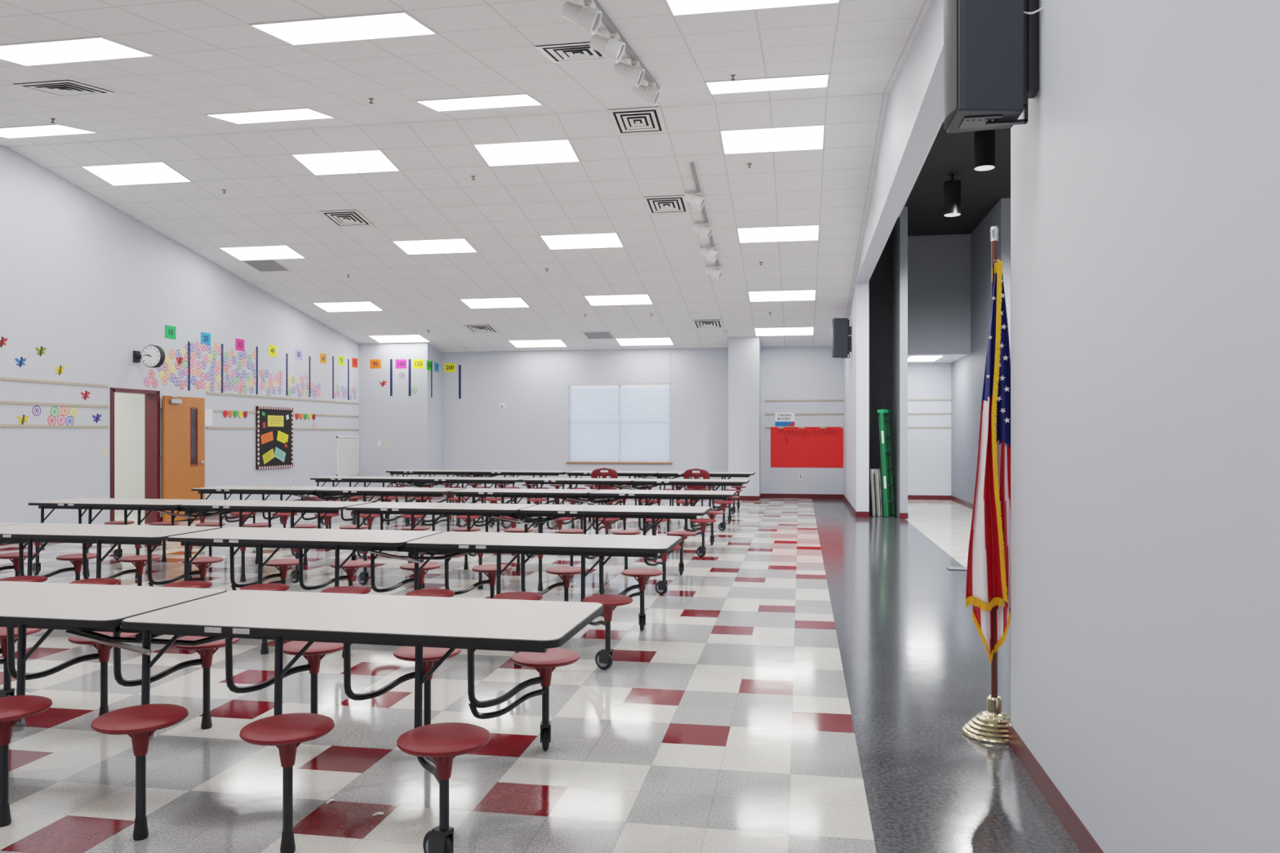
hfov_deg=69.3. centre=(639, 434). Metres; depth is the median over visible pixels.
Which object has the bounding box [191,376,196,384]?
badge
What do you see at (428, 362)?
number card
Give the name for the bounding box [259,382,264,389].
badge
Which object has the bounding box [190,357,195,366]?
badge
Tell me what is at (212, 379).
badge
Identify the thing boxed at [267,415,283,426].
note
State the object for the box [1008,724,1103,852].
baseboard
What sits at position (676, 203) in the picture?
ceiling vent
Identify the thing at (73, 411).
badge
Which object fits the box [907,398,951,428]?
trim
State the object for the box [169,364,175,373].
badge
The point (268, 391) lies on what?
badge
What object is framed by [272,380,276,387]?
badge
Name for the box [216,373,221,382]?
badge
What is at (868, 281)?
wall
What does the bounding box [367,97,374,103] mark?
sprinkler head
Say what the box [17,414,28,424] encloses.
insect
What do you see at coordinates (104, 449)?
light switch
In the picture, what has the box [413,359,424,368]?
number card
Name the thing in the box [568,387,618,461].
blind
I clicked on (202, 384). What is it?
badge
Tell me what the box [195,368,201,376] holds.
badge
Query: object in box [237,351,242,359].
badge
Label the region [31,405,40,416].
badge
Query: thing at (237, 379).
badge
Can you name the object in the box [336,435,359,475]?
louver
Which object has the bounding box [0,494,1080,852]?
floor
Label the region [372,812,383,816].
paper scrap
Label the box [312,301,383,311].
ceiling light
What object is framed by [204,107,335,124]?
ceiling light
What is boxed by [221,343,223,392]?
paper strip
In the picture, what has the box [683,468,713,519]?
chair
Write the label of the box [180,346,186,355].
badge
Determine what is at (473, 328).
ceiling vent
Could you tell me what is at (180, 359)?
insect
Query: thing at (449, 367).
number card
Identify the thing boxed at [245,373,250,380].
badge
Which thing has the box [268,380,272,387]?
badge
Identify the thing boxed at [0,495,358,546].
baseboard
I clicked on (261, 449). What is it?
bulletin board
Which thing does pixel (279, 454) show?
note
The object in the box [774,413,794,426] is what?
poster
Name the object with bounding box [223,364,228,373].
badge
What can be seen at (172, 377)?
badge
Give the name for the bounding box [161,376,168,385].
badge
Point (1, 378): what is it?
trim
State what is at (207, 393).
trim
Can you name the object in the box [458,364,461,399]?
paper strip
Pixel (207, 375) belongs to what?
badge
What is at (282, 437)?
note
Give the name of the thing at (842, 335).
wall speaker
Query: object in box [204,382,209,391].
badge
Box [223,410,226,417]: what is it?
pennant
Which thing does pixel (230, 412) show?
pennant
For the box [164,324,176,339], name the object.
number card
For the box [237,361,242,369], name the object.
badge
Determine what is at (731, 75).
sprinkler head
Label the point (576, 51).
ceiling vent
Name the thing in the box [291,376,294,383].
badge
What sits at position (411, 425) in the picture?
wall
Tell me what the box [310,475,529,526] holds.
table
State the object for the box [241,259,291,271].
ceiling vent
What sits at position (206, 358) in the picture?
badge
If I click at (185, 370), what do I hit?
badge
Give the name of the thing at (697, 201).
track light
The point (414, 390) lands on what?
badge
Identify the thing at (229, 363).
badge
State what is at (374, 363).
number card
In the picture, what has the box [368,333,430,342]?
ceiling light
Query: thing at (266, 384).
badge
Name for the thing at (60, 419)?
badge
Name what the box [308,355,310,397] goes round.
paper strip
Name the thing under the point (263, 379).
badge
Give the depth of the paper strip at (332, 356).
20.84 m
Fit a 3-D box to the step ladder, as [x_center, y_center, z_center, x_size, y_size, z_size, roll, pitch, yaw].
[4.404,0.512,16.540,0.199,1.903,0.380,0,0,34]
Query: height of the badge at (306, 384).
0.146 m
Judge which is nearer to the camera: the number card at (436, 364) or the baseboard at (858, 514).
the baseboard at (858, 514)
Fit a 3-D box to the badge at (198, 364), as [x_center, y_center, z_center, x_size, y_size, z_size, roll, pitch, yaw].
[-7.721,-1.215,16.191,0.004,0.146,0.148,0,0,10]
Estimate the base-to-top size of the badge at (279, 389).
0.146 m
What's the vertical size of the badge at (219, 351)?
0.146 m
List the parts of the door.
frame, vision panel, vision frame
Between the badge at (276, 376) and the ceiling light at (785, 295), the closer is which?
the ceiling light at (785, 295)
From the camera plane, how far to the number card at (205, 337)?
16.39 m
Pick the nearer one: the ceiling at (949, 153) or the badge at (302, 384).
the ceiling at (949, 153)
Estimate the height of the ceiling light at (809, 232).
0.116 m
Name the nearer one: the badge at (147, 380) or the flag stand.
the flag stand
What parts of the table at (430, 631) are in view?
stool seat, stool seat, stool seat, stool seat, stool seat, stool seat, stool seat, stool seat, stool seat, stool seat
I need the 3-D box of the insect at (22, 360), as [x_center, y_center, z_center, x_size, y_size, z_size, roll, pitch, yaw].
[-8.362,-0.972,12.493,0.006,0.146,0.183,0,0,10]
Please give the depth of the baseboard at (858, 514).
16.38 m
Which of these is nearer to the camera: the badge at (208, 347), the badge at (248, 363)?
the badge at (208, 347)
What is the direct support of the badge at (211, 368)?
attached to the wall at (83, 280)
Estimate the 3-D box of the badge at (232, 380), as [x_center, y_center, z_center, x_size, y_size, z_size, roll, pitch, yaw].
[-7.554,-0.983,17.162,0.004,0.146,0.148,0,0,10]
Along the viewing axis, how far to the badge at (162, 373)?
15.26 m
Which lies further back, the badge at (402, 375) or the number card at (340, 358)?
the badge at (402, 375)
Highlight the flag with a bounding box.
[965,258,1010,663]
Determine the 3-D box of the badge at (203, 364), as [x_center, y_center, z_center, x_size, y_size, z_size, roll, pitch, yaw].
[-7.700,-1.218,16.326,0.004,0.146,0.148,0,0,10]
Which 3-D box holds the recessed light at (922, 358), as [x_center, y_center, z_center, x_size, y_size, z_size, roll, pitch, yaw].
[5.955,-1.585,19.470,0.600,0.013,1.200,0,0,10]
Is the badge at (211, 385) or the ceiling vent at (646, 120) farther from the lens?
the badge at (211, 385)
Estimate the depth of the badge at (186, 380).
15.86 m
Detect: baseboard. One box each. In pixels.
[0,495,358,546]
[368,493,843,500]
[843,494,869,517]
[899,495,973,519]
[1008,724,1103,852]
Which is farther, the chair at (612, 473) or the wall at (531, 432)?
the wall at (531, 432)
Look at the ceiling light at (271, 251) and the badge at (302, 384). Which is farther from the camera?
the badge at (302, 384)
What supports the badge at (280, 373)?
attached to the wall at (83, 280)
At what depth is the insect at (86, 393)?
13.62 m
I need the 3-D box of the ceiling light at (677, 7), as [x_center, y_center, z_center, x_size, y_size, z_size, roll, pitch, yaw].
[0.815,-3.160,6.677,1.258,0.116,0.622,0,0,10]
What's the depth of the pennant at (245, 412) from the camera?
17.54 m
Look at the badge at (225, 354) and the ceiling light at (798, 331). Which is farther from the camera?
the ceiling light at (798, 331)
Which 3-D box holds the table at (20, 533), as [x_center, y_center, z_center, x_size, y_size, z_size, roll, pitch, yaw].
[-5.135,1.101,7.276,3.616,0.737,1.484,0,0,10]
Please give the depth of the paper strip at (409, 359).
21.84 m
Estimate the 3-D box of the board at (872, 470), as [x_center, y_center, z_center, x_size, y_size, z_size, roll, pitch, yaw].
[4.196,1.040,16.583,0.074,0.850,0.340,0,0,25]
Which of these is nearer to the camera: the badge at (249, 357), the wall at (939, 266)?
the badge at (249, 357)
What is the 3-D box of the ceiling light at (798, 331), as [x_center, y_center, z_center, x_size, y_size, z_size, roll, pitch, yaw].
[3.115,-2.218,19.980,1.258,0.116,0.622,0,0,10]
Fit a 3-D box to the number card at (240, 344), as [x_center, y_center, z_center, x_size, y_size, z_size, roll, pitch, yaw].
[-7.516,-1.677,17.386,0.006,0.220,0.280,0,0,10]
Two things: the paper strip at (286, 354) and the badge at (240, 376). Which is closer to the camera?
the badge at (240, 376)
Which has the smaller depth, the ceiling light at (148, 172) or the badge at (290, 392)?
the ceiling light at (148, 172)
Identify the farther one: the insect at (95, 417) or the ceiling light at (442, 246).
the ceiling light at (442, 246)
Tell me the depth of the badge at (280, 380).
18.73 m
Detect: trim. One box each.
[0,377,108,427]
[206,391,359,430]
[670,349,671,383]
[764,399,844,428]
[897,116,943,217]
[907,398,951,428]
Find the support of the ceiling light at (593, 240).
attached to the ceiling at (270, 197)
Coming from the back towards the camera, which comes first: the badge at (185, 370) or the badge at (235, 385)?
the badge at (235, 385)
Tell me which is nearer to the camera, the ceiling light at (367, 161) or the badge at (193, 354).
the ceiling light at (367, 161)
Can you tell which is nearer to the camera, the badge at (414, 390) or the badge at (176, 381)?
the badge at (176, 381)
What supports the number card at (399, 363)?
attached to the wall at (411, 425)
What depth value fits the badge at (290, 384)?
19.09 m
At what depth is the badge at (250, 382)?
17.70 m
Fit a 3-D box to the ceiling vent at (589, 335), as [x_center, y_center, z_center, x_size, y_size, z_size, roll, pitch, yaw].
[-0.926,-2.213,20.714,0.620,0.113,0.613,0,0,10]
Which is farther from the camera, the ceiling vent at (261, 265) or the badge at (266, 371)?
the badge at (266, 371)
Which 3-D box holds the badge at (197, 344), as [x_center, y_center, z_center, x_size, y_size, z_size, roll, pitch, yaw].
[-7.730,-1.540,16.150,0.004,0.146,0.148,0,0,10]
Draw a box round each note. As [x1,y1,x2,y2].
[260,431,273,444]
[262,448,274,463]
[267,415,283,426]
[274,447,285,462]
[276,431,288,444]
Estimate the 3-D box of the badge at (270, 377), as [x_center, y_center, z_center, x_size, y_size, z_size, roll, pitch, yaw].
[-7.339,-1.122,18.401,0.004,0.146,0.148,0,0,10]
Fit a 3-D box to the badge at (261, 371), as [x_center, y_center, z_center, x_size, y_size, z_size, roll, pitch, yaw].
[-7.394,-1.191,18.080,0.004,0.146,0.148,0,0,10]
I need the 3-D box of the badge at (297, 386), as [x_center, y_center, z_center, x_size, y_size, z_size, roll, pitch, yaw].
[-7.171,-0.983,19.374,0.004,0.146,0.148,0,0,10]
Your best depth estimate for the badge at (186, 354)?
15.87 m
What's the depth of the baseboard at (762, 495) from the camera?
21.13 m
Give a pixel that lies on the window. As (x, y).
(588, 424)
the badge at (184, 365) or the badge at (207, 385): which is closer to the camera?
the badge at (184, 365)
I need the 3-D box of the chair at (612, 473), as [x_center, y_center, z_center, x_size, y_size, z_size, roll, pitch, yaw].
[-0.620,1.032,16.429,0.466,0.883,0.539,0,0,1]
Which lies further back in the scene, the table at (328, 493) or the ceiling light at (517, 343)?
the ceiling light at (517, 343)
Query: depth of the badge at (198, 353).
16.19 m
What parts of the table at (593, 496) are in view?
stool seat, stool seat, stool seat, stool seat, stool seat, stool seat, stool seat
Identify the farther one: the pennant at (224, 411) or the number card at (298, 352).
the number card at (298, 352)
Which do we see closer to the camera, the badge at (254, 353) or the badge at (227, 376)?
the badge at (227, 376)
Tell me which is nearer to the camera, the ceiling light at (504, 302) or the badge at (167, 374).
the badge at (167, 374)
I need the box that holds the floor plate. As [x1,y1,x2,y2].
[946,566,967,570]
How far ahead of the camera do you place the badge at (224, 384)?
16.92 m
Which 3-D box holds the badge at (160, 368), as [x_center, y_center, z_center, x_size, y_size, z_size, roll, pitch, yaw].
[-7.894,-1.108,15.201,0.004,0.146,0.148,0,0,10]
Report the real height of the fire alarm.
0.150 m
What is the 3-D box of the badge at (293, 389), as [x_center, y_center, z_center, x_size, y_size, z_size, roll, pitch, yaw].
[-7.198,-0.917,19.216,0.004,0.146,0.148,0,0,10]
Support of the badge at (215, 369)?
attached to the wall at (83, 280)
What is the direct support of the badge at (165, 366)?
attached to the wall at (83, 280)
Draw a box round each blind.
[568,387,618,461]
[619,386,670,461]
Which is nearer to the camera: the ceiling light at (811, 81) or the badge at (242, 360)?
the ceiling light at (811, 81)
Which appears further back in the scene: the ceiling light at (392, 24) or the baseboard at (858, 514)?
the baseboard at (858, 514)
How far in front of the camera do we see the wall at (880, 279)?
17.68 m
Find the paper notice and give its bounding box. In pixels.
[204,408,213,426]
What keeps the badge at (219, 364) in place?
attached to the wall at (83, 280)
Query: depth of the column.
20.51 m
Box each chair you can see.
[591,467,617,518]
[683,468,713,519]
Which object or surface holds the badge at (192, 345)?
attached to the wall at (83, 280)
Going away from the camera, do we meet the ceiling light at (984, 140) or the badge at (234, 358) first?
the ceiling light at (984, 140)
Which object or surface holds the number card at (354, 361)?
attached to the wall at (83, 280)
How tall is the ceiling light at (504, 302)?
0.116 m
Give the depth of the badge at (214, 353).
16.62 m
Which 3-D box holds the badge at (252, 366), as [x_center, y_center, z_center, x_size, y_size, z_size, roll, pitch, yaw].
[-7.446,-1.296,17.782,0.004,0.146,0.148,0,0,10]
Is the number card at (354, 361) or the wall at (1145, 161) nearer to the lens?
the wall at (1145, 161)
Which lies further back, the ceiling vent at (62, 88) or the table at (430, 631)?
the ceiling vent at (62, 88)
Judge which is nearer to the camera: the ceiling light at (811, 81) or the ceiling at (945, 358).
the ceiling light at (811, 81)
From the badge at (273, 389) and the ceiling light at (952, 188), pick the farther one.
the badge at (273, 389)
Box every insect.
[0,336,7,347]
[14,356,26,367]
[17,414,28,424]
[35,346,46,356]
[54,365,65,375]
[80,390,90,399]
[92,413,101,422]
[176,356,183,364]
[379,380,386,386]
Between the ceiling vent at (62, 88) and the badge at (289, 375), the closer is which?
the ceiling vent at (62, 88)
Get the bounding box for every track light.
[561,0,660,106]
[683,161,722,279]
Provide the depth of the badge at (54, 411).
13.05 m
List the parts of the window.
blind rail, sill, blind rail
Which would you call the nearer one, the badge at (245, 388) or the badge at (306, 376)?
the badge at (245, 388)
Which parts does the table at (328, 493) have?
stool seat, stool seat, stool seat, stool seat, stool seat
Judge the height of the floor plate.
0.012 m
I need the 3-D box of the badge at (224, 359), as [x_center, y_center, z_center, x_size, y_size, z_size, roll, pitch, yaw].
[-7.597,-1.325,16.910,0.004,0.146,0.148,0,0,10]
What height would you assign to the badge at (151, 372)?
0.146 m
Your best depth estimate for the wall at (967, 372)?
17.72 m
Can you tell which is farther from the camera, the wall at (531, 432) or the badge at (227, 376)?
the wall at (531, 432)
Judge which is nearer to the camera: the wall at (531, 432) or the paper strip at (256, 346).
the paper strip at (256, 346)
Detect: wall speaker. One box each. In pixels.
[831,318,852,358]
[943,0,1044,133]
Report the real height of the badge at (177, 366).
0.146 m
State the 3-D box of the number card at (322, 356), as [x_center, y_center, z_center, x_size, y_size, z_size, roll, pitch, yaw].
[-6.991,-1.670,20.423,0.006,0.220,0.280,0,0,10]
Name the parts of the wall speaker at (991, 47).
control plate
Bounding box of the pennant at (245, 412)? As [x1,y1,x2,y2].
[244,411,247,417]
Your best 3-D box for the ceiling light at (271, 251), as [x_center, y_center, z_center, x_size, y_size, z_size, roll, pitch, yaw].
[-6.533,-3.141,16.027,1.258,0.116,0.622,0,0,10]
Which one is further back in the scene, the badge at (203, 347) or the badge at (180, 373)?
the badge at (203, 347)
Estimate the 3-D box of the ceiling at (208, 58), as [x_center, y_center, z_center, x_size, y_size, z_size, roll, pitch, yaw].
[-4.023,-2.724,4.524,11.470,2.390,13.744,0,0,10]
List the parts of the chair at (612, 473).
seat, backrest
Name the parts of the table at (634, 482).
stool seat, stool seat, stool seat, stool seat, stool seat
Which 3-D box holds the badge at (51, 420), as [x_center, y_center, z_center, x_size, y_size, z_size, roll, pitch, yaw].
[-8.274,-0.191,13.011,0.004,0.146,0.148,0,0,10]
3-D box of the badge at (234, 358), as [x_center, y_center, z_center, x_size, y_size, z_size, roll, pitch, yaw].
[-7.546,-1.375,17.213,0.004,0.146,0.148,0,0,10]
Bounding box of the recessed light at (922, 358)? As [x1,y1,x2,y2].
[907,355,942,361]
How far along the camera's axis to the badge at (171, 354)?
15.49 m
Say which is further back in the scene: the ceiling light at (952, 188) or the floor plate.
the ceiling light at (952, 188)
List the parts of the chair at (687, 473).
seat, backrest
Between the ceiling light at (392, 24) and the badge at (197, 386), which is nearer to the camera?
the ceiling light at (392, 24)
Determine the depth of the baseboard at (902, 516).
20.62 m
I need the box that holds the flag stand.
[961,226,1010,744]
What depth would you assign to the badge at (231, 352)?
17.13 m
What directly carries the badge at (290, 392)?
attached to the wall at (83, 280)
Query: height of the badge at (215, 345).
0.146 m
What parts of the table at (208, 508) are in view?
stool seat, stool seat, stool seat, stool seat, stool seat, stool seat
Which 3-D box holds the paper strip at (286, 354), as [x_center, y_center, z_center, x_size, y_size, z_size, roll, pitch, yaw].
[-7.241,-1.222,18.972,0.008,0.859,0.056,0,0,10]
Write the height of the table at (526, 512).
0.737 m
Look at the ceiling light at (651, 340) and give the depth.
21.11 m
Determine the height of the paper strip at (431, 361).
0.868 m
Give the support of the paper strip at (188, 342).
attached to the wall at (83, 280)
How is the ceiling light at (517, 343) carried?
attached to the ceiling at (270, 197)
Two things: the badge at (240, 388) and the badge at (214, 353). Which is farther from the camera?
the badge at (240, 388)
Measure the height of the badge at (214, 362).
0.146 m
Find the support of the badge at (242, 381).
attached to the wall at (83, 280)
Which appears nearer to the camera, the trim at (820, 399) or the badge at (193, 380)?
the badge at (193, 380)
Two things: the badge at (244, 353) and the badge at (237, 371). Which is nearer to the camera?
the badge at (237, 371)
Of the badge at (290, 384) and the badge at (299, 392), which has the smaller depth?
the badge at (290, 384)
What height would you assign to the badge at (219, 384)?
0.146 m
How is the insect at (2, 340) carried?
attached to the wall at (83, 280)
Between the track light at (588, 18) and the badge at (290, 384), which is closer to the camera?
the track light at (588, 18)
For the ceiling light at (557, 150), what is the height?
0.116 m
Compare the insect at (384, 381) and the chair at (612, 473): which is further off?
the insect at (384, 381)
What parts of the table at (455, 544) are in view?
stool seat, stool seat, stool seat, stool seat, stool seat, stool seat, stool seat, stool seat, stool seat, stool seat, stool seat, stool seat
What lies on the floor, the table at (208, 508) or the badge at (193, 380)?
the table at (208, 508)
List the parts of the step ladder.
rail, rail, rail, rail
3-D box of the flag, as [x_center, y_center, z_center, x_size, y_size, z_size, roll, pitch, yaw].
[1.707,0.138,4.469,0.262,1.963,0.120,0,0,10]
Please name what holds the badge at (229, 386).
attached to the wall at (83, 280)
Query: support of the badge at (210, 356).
attached to the wall at (83, 280)
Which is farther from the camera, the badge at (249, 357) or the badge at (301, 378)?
the badge at (301, 378)
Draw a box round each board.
[255,405,293,469]
[870,467,877,516]
[875,467,882,516]
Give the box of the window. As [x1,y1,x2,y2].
[565,383,672,463]
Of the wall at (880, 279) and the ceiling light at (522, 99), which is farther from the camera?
the wall at (880, 279)
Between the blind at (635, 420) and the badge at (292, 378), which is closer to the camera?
the badge at (292, 378)
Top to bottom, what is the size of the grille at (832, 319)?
0.716 m
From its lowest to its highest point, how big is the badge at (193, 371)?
0.146 m
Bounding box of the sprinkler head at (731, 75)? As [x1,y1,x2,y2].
[729,74,736,80]
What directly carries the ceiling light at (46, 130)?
attached to the ceiling at (208, 58)
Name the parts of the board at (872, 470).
edge trim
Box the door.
[110,387,205,524]
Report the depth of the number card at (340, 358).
21.23 m
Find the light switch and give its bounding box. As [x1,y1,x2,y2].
[102,447,106,455]
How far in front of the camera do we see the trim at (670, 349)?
21.69 m
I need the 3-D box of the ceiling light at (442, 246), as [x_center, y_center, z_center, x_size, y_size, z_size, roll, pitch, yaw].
[-3.425,-3.141,15.489,1.258,0.116,0.622,0,0,10]
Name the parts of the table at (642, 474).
stool seat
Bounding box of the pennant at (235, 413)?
[233,410,237,417]
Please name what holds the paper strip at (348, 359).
attached to the wall at (83, 280)
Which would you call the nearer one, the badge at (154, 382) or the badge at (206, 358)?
the badge at (154, 382)
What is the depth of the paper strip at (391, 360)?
21.92 m
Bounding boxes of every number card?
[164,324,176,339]
[200,332,210,345]
[235,338,244,351]
[268,344,276,356]
[295,348,302,359]
[320,352,326,364]
[337,355,344,365]
[351,357,357,368]
[369,359,381,368]
[395,359,406,368]
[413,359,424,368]
[426,360,431,370]
[434,362,438,372]
[444,363,455,372]
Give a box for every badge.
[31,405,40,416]
[47,415,56,425]
[50,406,58,417]
[57,414,65,425]
[60,405,68,415]
[65,416,73,425]
[69,406,77,417]
[144,377,151,386]
[148,369,155,378]
[151,378,157,387]
[156,364,162,371]
[158,369,164,378]
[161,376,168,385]
[162,362,168,371]
[164,369,170,378]
[165,355,171,364]
[168,350,174,359]
[168,373,175,382]
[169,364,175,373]
[173,377,179,386]
[174,360,180,369]
[175,349,181,358]
[177,369,184,377]
[178,380,184,389]
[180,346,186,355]
[181,360,186,368]
[183,367,187,375]
[184,353,187,361]
[184,377,187,386]
[190,343,195,351]
[190,351,195,359]
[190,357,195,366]
[190,366,195,375]
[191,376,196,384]
[194,342,199,350]
[195,350,201,358]
[195,360,201,368]
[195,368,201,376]
[195,381,200,389]
[200,342,206,351]
[200,373,205,380]
[200,380,205,388]
[201,360,206,368]
[203,354,208,363]
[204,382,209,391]
[205,372,210,381]
[206,344,211,352]
[208,353,213,361]
[208,366,214,374]
[209,374,215,382]
[209,382,214,391]
[211,351,216,359]
[211,358,216,366]
[213,342,218,350]
[213,366,218,374]
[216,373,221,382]
[217,346,221,355]
[217,360,221,368]
[217,382,221,390]
[223,351,228,359]
[223,357,226,365]
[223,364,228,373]
[223,382,226,391]
[224,373,229,382]
[226,359,232,367]
[226,382,232,390]
[229,349,234,357]
[230,369,235,377]
[230,377,235,385]
[231,356,236,364]
[232,382,237,391]
[234,368,239,376]
[235,377,239,384]
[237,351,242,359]
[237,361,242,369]
[237,386,242,393]
[238,373,243,381]
[240,358,245,366]
[240,379,245,386]
[241,369,246,377]
[242,351,246,358]
[242,386,247,393]
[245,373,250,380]
[246,354,251,362]
[246,361,251,368]
[248,379,253,386]
[248,386,253,393]
[250,363,254,370]
[252,351,256,359]
[252,369,256,377]
[252,377,256,384]
[259,369,263,377]
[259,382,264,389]
[261,376,265,382]
[264,369,268,377]
[264,380,269,388]
[266,388,271,395]
[268,373,273,381]
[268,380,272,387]
[271,386,275,394]
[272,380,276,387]
[274,373,278,381]
[277,386,281,394]
[278,370,282,377]
[278,377,282,385]
[288,373,291,381]
[288,381,292,387]
[288,389,292,395]
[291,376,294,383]
[291,386,295,393]
[295,383,299,391]
[297,390,301,397]
[299,375,303,382]
[300,382,304,388]
[304,373,308,380]
[305,382,308,389]
[399,372,404,378]
[411,387,417,393]
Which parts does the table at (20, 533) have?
stool seat, stool seat, stool seat, stool seat, stool seat, stool seat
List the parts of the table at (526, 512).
stool seat, stool seat, stool seat, stool seat, stool seat, stool seat, stool seat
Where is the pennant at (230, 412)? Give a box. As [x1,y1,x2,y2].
[228,410,232,417]
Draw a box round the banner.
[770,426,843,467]
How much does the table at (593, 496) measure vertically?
0.737 m
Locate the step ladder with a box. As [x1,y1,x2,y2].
[877,408,895,516]
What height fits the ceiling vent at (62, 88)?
0.111 m
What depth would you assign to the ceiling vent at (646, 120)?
11.10 m
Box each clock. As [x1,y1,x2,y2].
[133,344,164,368]
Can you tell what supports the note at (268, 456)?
attached to the bulletin board at (261, 449)
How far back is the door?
15.30 m
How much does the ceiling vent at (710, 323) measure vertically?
0.111 m
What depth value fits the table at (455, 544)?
6.45 m
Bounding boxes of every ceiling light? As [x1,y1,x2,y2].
[0,35,155,66]
[0,123,97,137]
[80,160,191,186]
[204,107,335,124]
[218,244,305,260]
[248,10,437,45]
[291,149,399,175]
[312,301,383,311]
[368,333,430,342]
[391,237,477,254]
[415,93,542,111]
[459,297,529,308]
[472,138,580,166]
[508,338,567,347]
[539,231,623,249]
[583,293,653,306]
[615,337,674,346]
[664,0,840,15]
[704,73,829,94]
[720,124,825,154]
[737,224,819,243]
[747,288,816,302]
[754,326,813,336]
[943,173,960,217]
[973,128,995,170]
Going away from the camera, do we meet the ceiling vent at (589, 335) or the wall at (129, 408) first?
the wall at (129, 408)
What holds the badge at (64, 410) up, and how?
attached to the wall at (83, 280)
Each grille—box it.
[831,319,833,357]
[943,0,957,131]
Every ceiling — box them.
[0,0,933,146]
[6,91,888,351]
[904,120,1010,235]
[907,354,968,363]
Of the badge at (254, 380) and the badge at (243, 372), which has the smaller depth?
the badge at (243, 372)
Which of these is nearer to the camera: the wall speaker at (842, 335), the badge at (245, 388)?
the badge at (245, 388)
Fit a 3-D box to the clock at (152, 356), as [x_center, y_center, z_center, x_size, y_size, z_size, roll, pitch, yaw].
[-7.749,-1.227,14.614,0.489,0.356,0.120,0,0,10]
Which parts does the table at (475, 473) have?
stool seat, stool seat, stool seat, stool seat, stool seat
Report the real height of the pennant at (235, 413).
0.130 m
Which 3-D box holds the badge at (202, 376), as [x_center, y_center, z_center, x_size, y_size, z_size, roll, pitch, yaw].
[-7.701,-1.007,16.308,0.004,0.146,0.148,0,0,10]
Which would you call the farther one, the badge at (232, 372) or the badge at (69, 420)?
the badge at (232, 372)
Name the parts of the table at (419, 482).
stool seat, stool seat, stool seat, stool seat, stool seat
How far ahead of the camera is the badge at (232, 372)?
17.17 m
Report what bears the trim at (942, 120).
attached to the wall at (899, 234)
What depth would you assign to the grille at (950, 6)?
3.87 m
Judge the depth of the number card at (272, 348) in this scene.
18.46 m
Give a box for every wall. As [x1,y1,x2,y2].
[0,145,358,524]
[114,392,144,514]
[358,342,441,488]
[441,346,951,495]
[844,0,1279,852]
[868,280,869,511]
[869,234,890,511]
[890,206,907,518]
[907,234,970,355]
[951,197,1010,504]
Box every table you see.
[0,522,223,586]
[0,581,603,852]
[28,497,372,582]
[161,527,682,670]
[191,485,465,531]
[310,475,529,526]
[345,502,711,594]
[386,469,569,504]
[449,488,736,556]
[520,477,749,530]
[564,471,755,514]
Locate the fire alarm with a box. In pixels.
[499,403,504,409]
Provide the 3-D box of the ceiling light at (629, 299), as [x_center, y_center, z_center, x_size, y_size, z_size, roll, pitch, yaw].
[-0.412,-2.627,18.099,1.258,0.116,0.622,0,0,10]
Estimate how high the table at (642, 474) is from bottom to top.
0.737 m
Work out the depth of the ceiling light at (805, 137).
11.47 m
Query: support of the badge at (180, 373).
attached to the wall at (83, 280)
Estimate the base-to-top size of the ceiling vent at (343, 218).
0.111 m
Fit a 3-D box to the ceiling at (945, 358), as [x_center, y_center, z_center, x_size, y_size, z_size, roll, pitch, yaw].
[6.014,-1.640,19.637,1.480,0.100,2.250,0,0,10]
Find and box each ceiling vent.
[13,80,114,97]
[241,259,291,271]
[318,209,373,226]
[463,324,498,333]
[534,41,608,62]
[582,331,614,339]
[607,106,666,134]
[642,195,689,214]
[692,319,724,328]
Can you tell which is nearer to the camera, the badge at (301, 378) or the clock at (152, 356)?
the clock at (152, 356)
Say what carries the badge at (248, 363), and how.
attached to the wall at (83, 280)
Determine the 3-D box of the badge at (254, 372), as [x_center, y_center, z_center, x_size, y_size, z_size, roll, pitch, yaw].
[-7.435,-1.165,17.851,0.004,0.146,0.148,0,0,10]
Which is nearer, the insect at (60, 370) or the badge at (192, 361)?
the insect at (60, 370)
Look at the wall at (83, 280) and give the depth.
14.07 m
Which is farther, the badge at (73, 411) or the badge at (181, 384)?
the badge at (181, 384)
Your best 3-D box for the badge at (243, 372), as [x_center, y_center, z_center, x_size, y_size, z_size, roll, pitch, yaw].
[-7.495,-1.137,17.510,0.004,0.146,0.148,0,0,10]
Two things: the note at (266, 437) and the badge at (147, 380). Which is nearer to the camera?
the badge at (147, 380)
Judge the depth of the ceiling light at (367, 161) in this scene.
12.44 m
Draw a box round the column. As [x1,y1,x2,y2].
[728,336,760,496]
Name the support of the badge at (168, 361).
attached to the wall at (83, 280)
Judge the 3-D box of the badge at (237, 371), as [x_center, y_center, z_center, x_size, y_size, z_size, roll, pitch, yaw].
[-7.533,-1.147,17.282,0.004,0.146,0.148,0,0,10]
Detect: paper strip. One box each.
[187,341,190,391]
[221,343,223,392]
[256,346,257,394]
[285,353,288,395]
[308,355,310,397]
[332,355,333,399]
[347,359,349,399]
[390,359,392,395]
[408,359,410,395]
[431,360,432,397]
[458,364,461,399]
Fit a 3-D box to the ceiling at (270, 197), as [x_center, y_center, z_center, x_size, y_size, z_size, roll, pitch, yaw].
[-1.918,-2.957,16.693,11.470,1.926,10.956,0,0,10]
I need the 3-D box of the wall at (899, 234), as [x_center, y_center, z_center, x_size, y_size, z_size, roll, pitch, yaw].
[4.995,-1.255,18.469,0.130,5.450,4.900,0,0,10]

